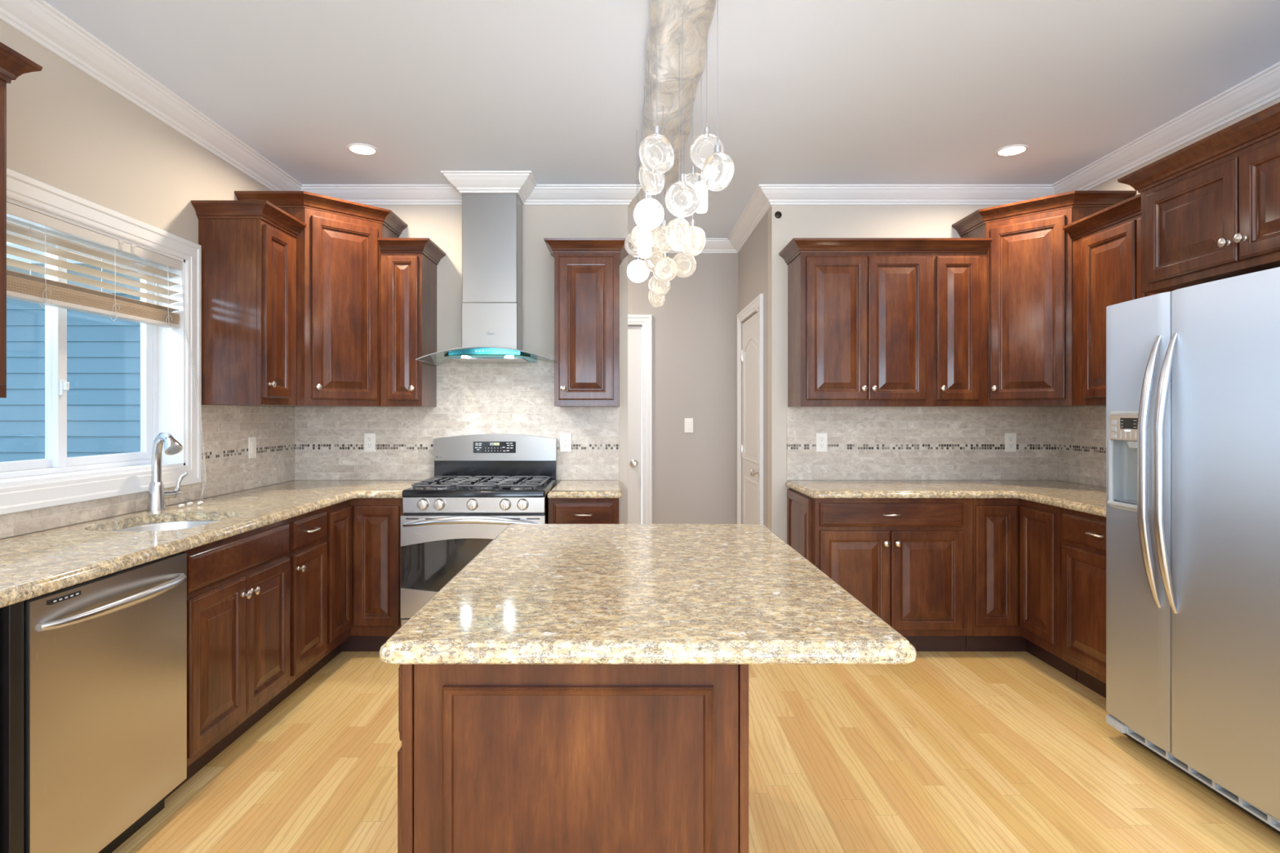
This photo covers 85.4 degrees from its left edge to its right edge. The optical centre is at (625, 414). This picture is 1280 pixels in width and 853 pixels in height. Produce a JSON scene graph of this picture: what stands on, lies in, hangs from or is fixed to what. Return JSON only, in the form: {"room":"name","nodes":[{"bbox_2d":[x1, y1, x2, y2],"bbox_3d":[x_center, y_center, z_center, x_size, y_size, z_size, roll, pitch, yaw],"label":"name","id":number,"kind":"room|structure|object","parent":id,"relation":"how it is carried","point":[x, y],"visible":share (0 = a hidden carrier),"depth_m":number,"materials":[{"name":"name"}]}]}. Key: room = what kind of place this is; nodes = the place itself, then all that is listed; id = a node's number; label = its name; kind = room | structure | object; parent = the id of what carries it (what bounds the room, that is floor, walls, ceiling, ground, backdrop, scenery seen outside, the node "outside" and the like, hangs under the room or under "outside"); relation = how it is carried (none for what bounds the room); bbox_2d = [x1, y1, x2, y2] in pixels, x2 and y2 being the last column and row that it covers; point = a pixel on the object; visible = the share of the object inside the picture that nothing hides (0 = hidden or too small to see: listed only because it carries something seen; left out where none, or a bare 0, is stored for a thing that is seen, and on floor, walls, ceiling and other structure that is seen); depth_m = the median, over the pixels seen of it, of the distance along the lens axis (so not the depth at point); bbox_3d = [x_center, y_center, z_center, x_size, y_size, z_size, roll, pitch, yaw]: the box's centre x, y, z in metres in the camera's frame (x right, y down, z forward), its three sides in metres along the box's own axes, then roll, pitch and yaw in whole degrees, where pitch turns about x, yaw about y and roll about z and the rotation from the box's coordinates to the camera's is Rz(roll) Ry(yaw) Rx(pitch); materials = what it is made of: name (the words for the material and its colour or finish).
{"room":"kitchen","nodes":[
{"label":"kitchen","id":0,"kind":"room"},
{"bbox_2d":[0,19,293,540],"bbox_3d":[-2.160,-0.051,0.735,0.160,2.715,7.470,0,0,0],"label":"wall","id":1,"kind":"structure","parent":0,"point":[67,131],"depth_m":2.77,"materials":[{"name":"beige paint"}]},
{"bbox_2d":[0,41,42,397],"bbox_3d":[-1.899,-0.535,1.613,0.361,0.977,0.866,0,0,0],"label":"upper cabinet","id":2,"kind":"object","parent":1,"relation":"attached to","point":[13,64],"visible":1,"depth_m":1.96,"materials":[{"name":"brown wood"}]},
{"bbox_2d":[0,197,185,486],"bbox_3d":[-2.172,-0.244,2.683,0.185,0.970,1.187,0,0,0],"label":"window","id":3,"kind":"structure","parent":1,"relation":"in","point":[162,351],"depth_m":2.96,"materials":[{"name":"white plastic"}]},
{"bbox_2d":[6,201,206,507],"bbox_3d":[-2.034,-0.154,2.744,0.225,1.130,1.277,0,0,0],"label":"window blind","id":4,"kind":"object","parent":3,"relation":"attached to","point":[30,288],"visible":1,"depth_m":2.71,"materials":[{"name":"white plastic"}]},
{"bbox_2d":[0,168,201,515],"bbox_3d":[-2.069,-0.244,2.683,0.022,1.154,1.371,0,0,0],"label":"trim","id":5,"kind":"structure","parent":1,"relation":"attached to","point":[20,188],"depth_m":2.85,"materials":[{"name":"white wood"}]},
{"bbox_2d":[0,404,294,538],"bbox_3d":[-2.075,0.183,2.470,0.011,0.458,3.740,0,0,0],"label":"tile backsplash","id":6,"kind":"structure","parent":1,"relation":"attached to","point":[226,429],"depth_m":3.59,"materials":[{"name":"tile"}]},
{"bbox_2d":[248,436,256,458],"bbox_3d":[-2.064,0.184,3.840,0.010,0.118,0.072,0,0,0],"label":"light switch","id":7,"kind":"object","parent":6,"relation":"attached to","point":[251,440],"visible":1,"depth_m":3.83,"materials":[{"name":"beige plastic"}]},
{"bbox_2d":[191,200,306,405],"bbox_3d":[-1.899,-0.535,3.530,0.361,0.977,0.421,0,0,0],"label":"upper cabinet","id":8,"kind":"object","parent":1,"relation":"attached to","point":[249,246],"visible":1,"depth_m":3.38,"materials":[{"name":"brown wood"}]},
{"bbox_2d":[0,0,1279,253],"bbox_3d":[0.316,-1.361,1.325,4.792,0.097,8.650,0,0,0],"label":"trim","id":9,"kind":"structure","parent":1,"relation":"attached to","point":[38,20],"depth_m":3.90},
{"bbox_2d":[44,0,1279,238],"bbox_3d":[0.350,-1.459,1.325,5.300,0.100,8.950,0,0,0],"label":"ceiling","id":10,"kind":"structure","parent":0,"point":[793,91],"depth_m":2.93,"materials":[{"name":"paint"}]},
{"bbox_2d":[346,143,377,155],"bbox_3d":[-1.397,-1.406,3.684,0.156,0.006,0.156,0,0,0],"label":"recessed light","id":11,"kind":"object","parent":10,"relation":"in","point":[359,148],"visible":1,"depth_m":3.67,"materials":[{"name":"beige"}]},
{"bbox_2d":[624,0,733,306],"bbox_3d":[0.171,-1.006,2.825,0.351,0.806,2.550,0,0,0],"label":"chandelier","id":12,"kind":"object","parent":10,"relation":"hanging from","point":[676,46],"visible":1,"depth_m":2.65,"materials":[{"name":"white glass"}]},
{"bbox_2d":[645,193,651,198],"bbox_3d":[0.089,-0.841,2.680,0.021,0.036,0.021,0,0,-10],"label":"socket","id":13,"kind":"object","parent":12,"relation":"attached to","point":[647,196],"depth_m":2.67,"materials":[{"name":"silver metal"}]},
{"bbox_2d":[653,125,660,133],"bbox_3d":[0.097,-0.874,2.150,0.021,0.036,0.021,0,0,-38],"label":"socket","id":14,"kind":"object","parent":12,"relation":"attached to","point":[656,129],"depth_m":2.14,"materials":[{"name":"silver metal"}]},
{"bbox_2d":[679,173,685,181],"bbox_3d":[0.194,-0.799,2.360,0.021,0.036,0.021,0,0,-18],"label":"socket","id":15,"kind":"object","parent":12,"relation":"attached to","point":[682,176],"depth_m":2.35,"materials":[{"name":"silver metal"}]},
{"bbox_2d":[689,219,694,226],"bbox_3d":[0.272,-0.772,2.820,0.021,0.036,0.021,0,0,-40],"label":"socket","id":16,"kind":"object","parent":12,"relation":"attached to","point":[691,222],"depth_m":2.81,"materials":[{"name":"silver metal"}]},
{"bbox_2d":[690,166,695,173],"bbox_3d":[0.285,-1.026,2.930,0.021,0.036,0.021,0,0,15],"label":"socket","id":17,"kind":"object","parent":12,"relation":"attached to","point":[694,168],"depth_m":2.92,"materials":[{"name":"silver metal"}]},
{"bbox_2d":[703,127,709,133],"bbox_3d":[0.288,-0.999,2.460,0.021,0.036,0.021,0,0,25],"label":"socket","id":18,"kind":"object","parent":12,"relation":"attached to","point":[706,130],"depth_m":2.45,"materials":[{"name":"silver metal"}]},
{"bbox_2d":[714,144,720,152],"bbox_3d":[0.298,-0.855,2.250,0.021,0.036,0.021,0,0,-38],"label":"socket","id":19,"kind":"object","parent":12,"relation":"attached to","point":[717,148],"depth_m":2.24,"materials":[{"name":"silver metal"}]},
{"bbox_2d":[995,144,1028,155],"bbox_3d":[2.060,-1.406,3.700,0.156,0.006,0.156,0,0,0],"label":"recessed light","id":20,"kind":"object","parent":10,"relation":"in","point":[1011,150],"visible":1,"depth_m":3.69,"materials":[{"name":"beige"}]},
{"bbox_2d":[293,204,1057,542],"bbox_3d":[0.316,-0.051,4.410,4.792,2.715,0.120,0,0,0],"label":"wall","id":21,"kind":"structure","parent":0,"point":[440,224],"depth_m":4.35,"materials":[{"name":"beige paint"}]},
{"bbox_2d":[234,191,407,406],"bbox_3d":[-1.723,-0.617,4.018,0.714,1.140,0.664,0,0,0],"label":"upper cabinet","id":22,"kind":"object","parent":21,"relation":"attached to","point":[339,255],"visible":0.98,"depth_m":3.85,"materials":[{"name":"brown wood"}]},
{"bbox_2d":[377,238,445,406],"bbox_3d":[-1.273,-0.528,4.160,0.294,0.962,0.381,0,0,0],"label":"upper cabinet","id":23,"kind":"object","parent":21,"relation":"attached to","point":[408,265],"visible":1,"depth_m":4.01,"materials":[{"name":"brown wood"}]},
{"bbox_2d":[294,354,618,479],"bbox_3d":[-1.060,0.019,4.345,2.039,0.786,0.011,0,0,0],"label":"tile backsplash","id":24,"kind":"structure","parent":21,"relation":"attached to","point":[473,397],"depth_m":4.34,"materials":[{"name":"tile"}]},
{"bbox_2d":[364,432,375,452],"bbox_3d":[-1.599,0.176,4.334,0.072,0.118,0.009,0,0,0],"label":"power outlet","id":25,"kind":"object","parent":24,"relation":"attached to","point":[369,437],"visible":1,"depth_m":4.33,"materials":[{"name":"beige plastic"}]},
{"bbox_2d":[366,436,372,441],"bbox_3d":[-1.599,0.156,4.332,0.034,0.028,0.004,0,0,0],"label":"socket","id":26,"kind":"object","parent":25,"relation":"attached to","point":[368,438],"depth_m":4.33,"materials":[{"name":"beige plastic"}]},
{"bbox_2d":[366,443,372,448],"bbox_3d":[-1.599,0.196,4.332,0.034,0.028,0.004,0,0,0],"label":"socket","id":27,"kind":"object","parent":25,"relation":"attached to","point":[368,445],"depth_m":4.33,"materials":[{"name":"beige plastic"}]},
{"bbox_2d":[560,432,571,452],"bbox_3d":[-0.375,0.176,4.334,0.072,0.118,0.009,0,0,0],"label":"power outlet","id":28,"kind":"object","parent":24,"relation":"attached to","point":[565,437],"visible":1,"depth_m":4.33,"materials":[{"name":"beige plastic"}]},
{"bbox_2d":[562,436,568,441],"bbox_3d":[-0.375,0.156,4.332,0.034,0.028,0.004,0,0,0],"label":"socket","id":29,"kind":"object","parent":28,"relation":"attached to","point":[564,438],"depth_m":4.33,"materials":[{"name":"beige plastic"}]},
{"bbox_2d":[562,443,568,448],"bbox_3d":[-0.375,0.196,4.332,0.034,0.028,0.004,0,0,0],"label":"socket","id":30,"kind":"object","parent":28,"relation":"attached to","point":[564,445],"depth_m":4.33,"materials":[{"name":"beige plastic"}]},
{"bbox_2d":[415,193,555,365],"bbox_3d":[-0.790,-0.811,4.078,0.771,1.017,0.524,0,0,0],"label":"range hood","id":31,"kind":"object","parent":21,"relation":"attached to","point":[492,223],"visible":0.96,"depth_m":4.12,"materials":[{"name":"silver metal"}]},
{"bbox_2d":[543,238,628,406],"bbox_3d":[-0.226,-0.528,4.160,0.487,0.962,0.381,0,0,0],"label":"upper cabinet","id":32,"kind":"object","parent":21,"relation":"attached to","point":[587,270],"visible":1,"depth_m":4.01,"materials":[{"name":"brown wood"}]},
{"bbox_2d":[774,211,782,217],"bbox_3d":[0.956,-1.250,4.346,0.044,0.044,0.009,0,0,0],"label":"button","id":33,"kind":"object","parent":21,"relation":"attached to","point":[778,214],"visible":1,"depth_m":4.34,"materials":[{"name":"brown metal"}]},
{"bbox_2d":[778,238,936,406],"bbox_3d":[1.369,-0.528,4.160,0.818,0.962,0.381,0,0,0],"label":"upper cabinet","id":34,"kind":"object","parent":21,"relation":"attached to","point":[860,310],"visible":1,"depth_m":4.01,"materials":[{"name":"brown wood"}]},
{"bbox_2d":[786,407,1057,479],"bbox_3d":[1.861,0.183,4.345,1.702,0.458,0.011,0,0,0],"label":"tile backsplash","id":35,"kind":"structure","parent":21,"relation":"attached to","point":[864,443],"depth_m":4.34,"materials":[{"name":"tile"}]},
{"bbox_2d":[816,432,827,452],"bbox_3d":[1.226,0.176,4.334,0.072,0.118,0.009,0,0,0],"label":"power outlet","id":36,"kind":"object","parent":35,"relation":"attached to","point":[821,437],"visible":1,"depth_m":4.33,"materials":[{"name":"beige plastic"}]},
{"bbox_2d":[818,436,824,441],"bbox_3d":[1.226,0.156,4.332,0.034,0.028,0.004,0,0,0],"label":"socket","id":37,"kind":"object","parent":36,"relation":"attached to","point":[820,438],"depth_m":4.33,"materials":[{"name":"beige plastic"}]},
{"bbox_2d":[818,443,824,448],"bbox_3d":[1.226,0.196,4.332,0.034,0.028,0.004,0,0,0],"label":"socket","id":38,"kind":"object","parent":36,"relation":"attached to","point":[820,445],"depth_m":4.33,"materials":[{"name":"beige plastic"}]},
{"bbox_2d":[1004,432,1016,452],"bbox_3d":[2.406,0.176,4.334,0.072,0.118,0.009,0,0,0],"label":"power outlet","id":39,"kind":"object","parent":35,"relation":"attached to","point":[1010,437],"visible":1,"depth_m":4.33,"materials":[{"name":"beige plastic"}]},
{"bbox_2d":[1008,436,1013,441],"bbox_3d":[2.406,0.156,4.332,0.034,0.028,0.004,0,0,0],"label":"socket","id":40,"kind":"object","parent":39,"relation":"attached to","point":[1010,438],"depth_m":4.33,"materials":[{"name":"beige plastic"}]},
{"bbox_2d":[1008,443,1013,448],"bbox_3d":[2.406,0.196,4.332,0.034,0.028,0.004,0,0,0],"label":"socket","id":41,"kind":"object","parent":39,"relation":"attached to","point":[1010,445],"depth_m":4.33,"materials":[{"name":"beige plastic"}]},
{"bbox_2d":[932,238,992,406],"bbox_3d":[1.938,-0.528,4.160,0.320,0.962,0.381,0,0,0],"label":"upper cabinet","id":42,"kind":"object","parent":21,"relation":"attached to","point":[959,265],"visible":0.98,"depth_m":4.01,"materials":[{"name":"brown wood"}]},
{"bbox_2d":[951,191,1136,406],"bbox_3d":[2.378,-0.617,4.016,0.668,1.140,0.669,0,0,0],"label":"upper cabinet","id":43,"kind":"object","parent":21,"relation":"attached to","point":[1029,255],"visible":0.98,"depth_m":3.85,"materials":[{"name":"brown wood"}]},
{"bbox_2d":[627,253,737,524],"bbox_3d":[-0.050,-0.051,5.710,2.300,2.715,0.120,0,0,0],"label":"wall","id":44,"kind":"structure","parent":0,"point":[695,330],"depth_m":5.65,"materials":[{"name":"beige paint"}]},
{"bbox_2d":[627,326,641,524],"bbox_3d":[-0.252,0.291,5.651,0.760,2.020,0.105,0,0,0],"label":"door","id":45,"kind":"structure","parent":44,"relation":"in","point":[634,333],"depth_m":5.67,"materials":[{"name":"white wood"}]},
{"bbox_2d":[627,314,652,524],"bbox_3d":[-0.251,0.248,5.639,0.932,2.115,0.022,0,0,0],"label":"trim","id":46,"kind":"structure","parent":44,"relation":"attached to","point":[646,320],"depth_m":5.63,"materials":[{"name":"white wood"}]},
{"bbox_2d":[684,417,693,432],"bbox_3d":[0.515,0.090,5.644,0.072,0.118,0.010,0,0,0],"label":"light switch","id":47,"kind":"object","parent":44,"relation":"attached to","point":[688,422],"visible":1,"depth_m":5.64,"materials":[{"name":"beige plastic"}]},
{"bbox_2d":[111,651,1279,852],"bbox_3d":[0.350,1.356,1.325,5.300,0.100,8.950,0,0,0],"label":"floor","id":48,"kind":"structure","parent":0,"point":[938,752],"depth_m":2.49,"materials":[{"name":"brown wood"}]},
{"bbox_2d":[0,600,23,852],"bbox_3d":[-1.500,0.879,1.670,0.070,0.854,0.040,0,0,0],"label":"filler panel","id":49,"kind":"object","parent":48,"relation":"on","point":[11,616],"visible":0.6,"depth_m":1.66,"materials":[{"name":"brown wood"}]},
{"bbox_2d":[23,551,186,852],"bbox_3d":[-1.719,0.881,2.000,0.673,0.850,0.606,0,0,0],"label":"dishwasher","id":50,"kind":"object","parent":48,"relation":"on","point":[105,657],"visible":0.94,"depth_m":1.93,"materials":[{"name":"silver metal"}]},
{"bbox_2d":[164,519,289,799],"bbox_3d":[-1.757,0.879,2.688,0.644,0.854,0.731,0,0,0],"label":"base cabinet","id":51,"kind":"object","parent":48,"relation":"on","point":[238,585],"visible":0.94,"depth_m":2.61,"materials":[{"name":"brown wood"}]},
{"bbox_2d":[270,507,327,711],"bbox_3d":[-1.755,0.879,3.245,0.648,0.854,0.380,0,0,0],"label":"base cabinet","id":52,"kind":"object","parent":48,"relation":"on","point":[308,544],"visible":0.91,"depth_m":3.21,"materials":[{"name":"brown wood"}]},
{"bbox_2d":[310,497,404,677],"bbox_3d":[-1.633,0.879,3.890,0.882,0.854,0.907,0,0,0],"label":"base cabinet","id":53,"kind":"object","parent":48,"relation":"on","point":[363,537],"visible":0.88,"depth_m":3.72,"materials":[{"name":"brown wood"}]},
{"bbox_2d":[0,480,420,608],"bbox_3d":[-1.630,0.431,2.480,0.880,0.038,3.720,0,0,0],"label":"countertop","id":54,"kind":"structure","parent":53,"relation":"on","point":[34,565],"depth_m":2.38,"materials":[{"name":"stone"}]},
{"bbox_2d":[113,520,217,531],"bbox_3d":[-1.775,0.536,2.688,0.430,0.170,0.525,0,0,0],"label":"sink","id":55,"kind":"object","parent":54,"relation":"in","point":[169,526],"visible":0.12,"depth_m":2.89,"materials":[{"name":"silver metal"}]},
{"bbox_2d":[146,432,187,511],"bbox_3d":[-1.969,0.245,2.970,0.140,0.335,0.282,0,0,-28],"label":"faucet","id":56,"kind":"object","parent":54,"relation":"on","point":[157,496],"visible":1,"depth_m":2.96,"materials":[{"name":"grey metal"}]},
{"bbox_2d":[400,433,556,626],"bbox_3d":[-0.807,0.714,3.960,0.760,1.185,0.760,0,0,0],"label":"gas range","id":57,"kind":"object","parent":48,"relation":"on","point":[482,485],"visible":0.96,"depth_m":3.68,"materials":[{"name":"silver metal"}]},
{"bbox_2d":[401,480,555,497],"bbox_3d":[-0.807,0.418,3.966,0.760,0.037,0.588,0,0,0],"label":"cooktop","id":58,"kind":"object","parent":57,"relation":"in","point":[437,490],"depth_m":3.70,"materials":[{"name":"black metal"}]},
{"bbox_2d":[397,664,748,852],"bbox_3d":[-0.121,0.879,1.925,0.704,0.854,1.270,0,0,0],"label":"kitchen island","id":59,"kind":"object","parent":48,"relation":"on","point":[492,758],"visible":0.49,"depth_m":1.30,"materials":[{"name":"brown wood"}]},
{"bbox_2d":[378,524,916,664],"bbox_3d":[0.041,0.431,1.935,0.985,0.038,1.385,0,0,0],"label":"island countertop","id":60,"kind":"structure","parent":59,"relation":"on","point":[536,593],"depth_m":1.49,"materials":[{"name":"stone"}]},
{"bbox_2d":[547,497,619,524],"bbox_3d":[-0.228,0.879,4.019,0.381,0.854,0.660,0,0,0],"label":"base cabinet","id":61,"kind":"object","parent":48,"relation":"on","point":[560,510],"visible":0.27,"depth_m":3.72,"materials":[{"name":"brown wood"}]},
{"bbox_2d":[546,480,622,497],"bbox_3d":[-0.220,0.431,4.027,0.403,0.038,0.625,0,0,0],"label":"countertop","id":62,"kind":"structure","parent":61,"relation":"on","point":[563,489],"depth_m":3.81,"materials":[{"name":"stone"}]},
{"bbox_2d":[786,488,973,651],"bbox_3d":[1.440,0.879,4.019,0.869,0.854,0.660,0,0,0],"label":"base cabinet","id":63,"kind":"object","parent":48,"relation":"on","point":[908,561],"visible":0.85,"depth_m":3.72,"materials":[{"name":"brown wood"}]},
{"bbox_2d":[965,497,1076,680],"bbox_3d":[2.291,0.879,3.870,0.830,0.854,0.947,0,0,0],"label":"base cabinet","id":64,"kind":"object","parent":48,"relation":"on","point":[1017,542],"visible":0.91,"depth_m":3.72,"materials":[{"name":"brown wood"}]},
{"bbox_2d":[785,480,1106,517],"bbox_3d":[1.851,0.431,3.590,1.702,0.038,1.500,0,0,0],"label":"countertop","id":65,"kind":"structure","parent":64,"relation":"on","point":[1086,499],"depth_m":3.73,"materials":[{"name":"stone"}]},
{"bbox_2d":[1061,507,1106,697],"bbox_3d":[2.393,0.879,3.118,0.634,0.854,0.555,0,0,0],"label":"base cabinet","id":66,"kind":"object","parent":48,"relation":"on","point":[1083,535],"visible":0.27,"depth_m":3.21,"materials":[{"name":"brown wood"}]},
{"bbox_2d":[1106,266,1279,834],"bbox_3d":[2.268,0.435,2.366,0.844,1.742,0.912,0,0,0],"label":"refrigerator","id":67,"kind":"object","parent":48,"relation":"on","point":[1193,372],"visible":1,"depth_m":2.32,"materials":[{"name":"grey metal"}]},
{"bbox_2d":[737,210,768,528],"bbox_3d":[0.974,-0.051,5.060,0.113,2.715,1.180,0,0,0],"label":"wall","id":68,"kind":"structure","parent":0,"point":[753,257],"depth_m":4.75,"materials":[{"name":"beige paint"}]},
{"bbox_2d":[740,312,759,524],"bbox_3d":[0.907,0.291,5.107,0.105,2.020,0.804,0,0,0],"label":"door","id":69,"kind":"structure","parent":68,"relation":"in","point":[749,355],"depth_m":5.12,"materials":[{"name":"white wood"}]},
{"bbox_2d":[737,293,763,524],"bbox_3d":[0.906,0.251,5.100,0.022,2.110,0.960,0,0,0],"label":"trim","id":70,"kind":"structure","parent":68,"relation":"attached to","point":[757,302],"depth_m":4.87,"materials":[{"name":"white wood"}]},
{"bbox_2d":[755,307,759,315],"bbox_3d":[0.906,-0.702,4.750,0.022,0.055,0.040,0,0,0],"label":"sensor","id":71,"kind":"object","parent":68,"relation":"attached to","point":[757,308],"visible":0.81,"depth_m":4.74,"materials":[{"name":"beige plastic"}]},
{"bbox_2d":[1057,97,1279,488],"bbox_3d":[2.772,-0.051,0.735,0.120,2.715,7.470,0,0,0],"label":"wall","id":72,"kind":"structure","parent":0,"point":[1113,184],"depth_m":3.59,"materials":[{"name":"beige paint"}]},
{"bbox_2d":[1057,406,1106,487],"bbox_3d":[2.707,0.183,3.595,0.011,0.458,1.490,0,0,0],"label":"tile backsplash","id":73,"kind":"structure","parent":72,"relation":"attached to","point":[1081,430],"depth_m":4.11,"materials":[{"name":"tile"}]},
{"bbox_2d":[1062,193,1159,405],"bbox_3d":[2.531,-0.528,3.285,0.361,0.962,0.900,0,0,0],"label":"upper cabinet","id":74,"kind":"object","parent":72,"relation":"attached to","point":[1107,242],"visible":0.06,"depth_m":3.50,"materials":[{"name":"brown wood"}]},
{"bbox_2d":[1117,102,1279,293],"bbox_3d":[2.378,-0.735,2.368,0.668,0.482,1.032,0,0,0],"label":"upper cabinet","id":75,"kind":"object","parent":72,"relation":"attached to","point":[1211,206],"visible":1,"depth_m":2.46,"materials":[{"name":"brown wood"}]},
{"label":"outside","id":76,"kind":"structure","parent":0,"visible":0},
{"bbox_2d":[0,293,140,462],"bbox_3d":[-5.675,0.329,5.018,6.650,2.394,0.064,0,0,0],"label":"wall","id":77,"kind":"structure","parent":76,"point":[104,353],"depth_m":4.99,"materials":[{"name":"blue"}]},
{"bbox_2d":[6,244,140,293],"bbox_3d":[-5.675,-1.003,4.840,6.650,0.270,0.420,0,0,0],"label":"trim","id":78,"kind":"structure","parent":77,"relation":"on","point":[11,256],"depth_m":4.97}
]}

